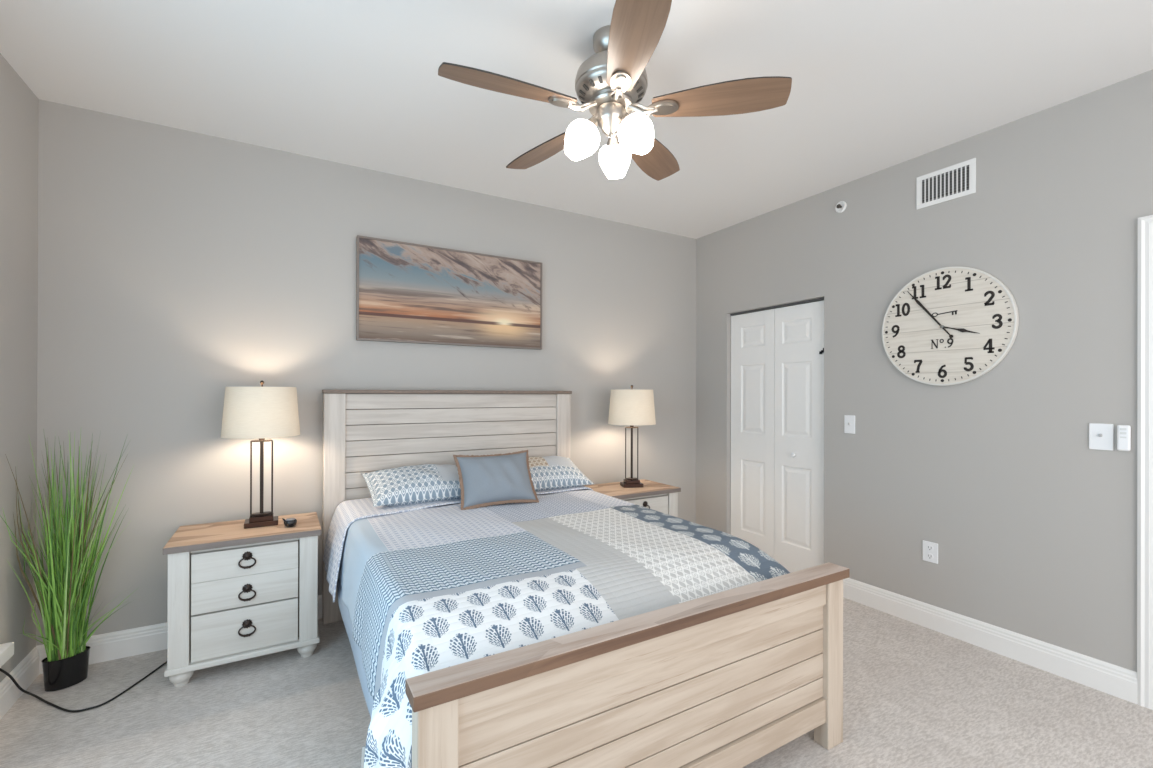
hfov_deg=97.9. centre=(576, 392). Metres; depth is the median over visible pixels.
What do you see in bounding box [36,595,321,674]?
baseboard
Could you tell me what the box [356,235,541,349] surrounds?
framed picture
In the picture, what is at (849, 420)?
light switch
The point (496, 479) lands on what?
cushion
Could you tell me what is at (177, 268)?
wall
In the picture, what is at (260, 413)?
table lamp
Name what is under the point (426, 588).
quilt
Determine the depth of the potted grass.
2.28 m
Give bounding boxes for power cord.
[0,661,166,711]
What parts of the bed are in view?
headboard post, footboard post, headboard, headboard post, footboard, footboard rail, footboard rail, footboard post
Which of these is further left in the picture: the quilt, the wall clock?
the quilt
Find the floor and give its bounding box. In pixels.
[0,597,1152,767]
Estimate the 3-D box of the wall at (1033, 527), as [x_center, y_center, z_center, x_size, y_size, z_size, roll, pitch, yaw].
[2.457,-0.018,2.293,0.120,2.740,5.250,0,0,-30]
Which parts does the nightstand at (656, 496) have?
drawer, corner post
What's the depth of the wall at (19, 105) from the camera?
2.21 m
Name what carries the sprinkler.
attached to the wall at (1033, 527)
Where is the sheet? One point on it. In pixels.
(357, 653)
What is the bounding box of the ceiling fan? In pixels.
[438,0,791,180]
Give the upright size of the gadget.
0.042 m
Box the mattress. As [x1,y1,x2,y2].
[435,492,559,506]
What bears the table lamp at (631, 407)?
on the nightstand at (656, 496)
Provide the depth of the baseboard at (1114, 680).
2.58 m
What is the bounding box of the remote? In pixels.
[1117,425,1130,450]
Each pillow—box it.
[361,464,460,506]
[528,456,593,490]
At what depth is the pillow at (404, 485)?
2.90 m
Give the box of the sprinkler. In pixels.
[835,201,846,212]
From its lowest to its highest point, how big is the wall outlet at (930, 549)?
0.116 m
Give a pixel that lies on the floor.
(915, 695)
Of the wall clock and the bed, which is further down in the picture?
the bed
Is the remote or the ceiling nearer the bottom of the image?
the remote
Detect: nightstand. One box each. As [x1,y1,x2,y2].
[163,512,320,686]
[584,479,680,516]
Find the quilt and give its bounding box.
[323,486,789,767]
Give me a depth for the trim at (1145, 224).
2.16 m
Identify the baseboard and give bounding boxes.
[0,647,39,719]
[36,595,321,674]
[843,578,1136,703]
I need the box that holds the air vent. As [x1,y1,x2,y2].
[916,158,975,209]
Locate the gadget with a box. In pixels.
[282,518,296,526]
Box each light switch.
[844,415,854,433]
[1089,423,1113,450]
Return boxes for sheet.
[337,579,373,716]
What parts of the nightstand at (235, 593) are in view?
corner post, moulding, drawer, drawer, corner post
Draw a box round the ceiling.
[0,0,1152,238]
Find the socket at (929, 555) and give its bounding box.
[927,553,932,558]
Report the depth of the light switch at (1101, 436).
2.28 m
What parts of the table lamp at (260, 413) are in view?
lamp shade, stem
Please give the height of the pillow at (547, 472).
0.213 m
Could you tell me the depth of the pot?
2.27 m
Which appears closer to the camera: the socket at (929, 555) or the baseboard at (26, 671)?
the baseboard at (26, 671)
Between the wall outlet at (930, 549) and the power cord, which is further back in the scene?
the wall outlet at (930, 549)
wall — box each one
[0,53,38,681]
[36,99,695,645]
[696,70,1152,671]
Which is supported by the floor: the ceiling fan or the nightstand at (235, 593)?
the nightstand at (235, 593)
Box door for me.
[730,297,823,572]
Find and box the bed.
[322,390,849,767]
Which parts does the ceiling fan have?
blade, blade, lamp shade, lamp shade, lamp shade, blade, blade, blade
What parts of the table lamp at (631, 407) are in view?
stem, lamp shade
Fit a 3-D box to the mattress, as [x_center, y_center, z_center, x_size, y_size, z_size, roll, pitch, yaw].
[-0.257,0.850,2.509,1.500,0.320,1.865,0,0,-30]
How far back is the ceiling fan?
1.87 m
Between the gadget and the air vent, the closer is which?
the gadget
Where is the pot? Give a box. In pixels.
[42,646,89,691]
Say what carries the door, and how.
in the wall at (1033, 527)
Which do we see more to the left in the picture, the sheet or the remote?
the sheet
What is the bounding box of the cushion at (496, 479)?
[453,450,538,509]
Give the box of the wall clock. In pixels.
[882,266,1018,385]
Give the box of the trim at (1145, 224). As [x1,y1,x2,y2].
[1137,215,1152,709]
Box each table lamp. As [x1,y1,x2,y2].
[221,380,299,528]
[608,385,655,487]
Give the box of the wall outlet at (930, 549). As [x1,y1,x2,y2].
[923,540,937,563]
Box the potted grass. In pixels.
[0,429,136,691]

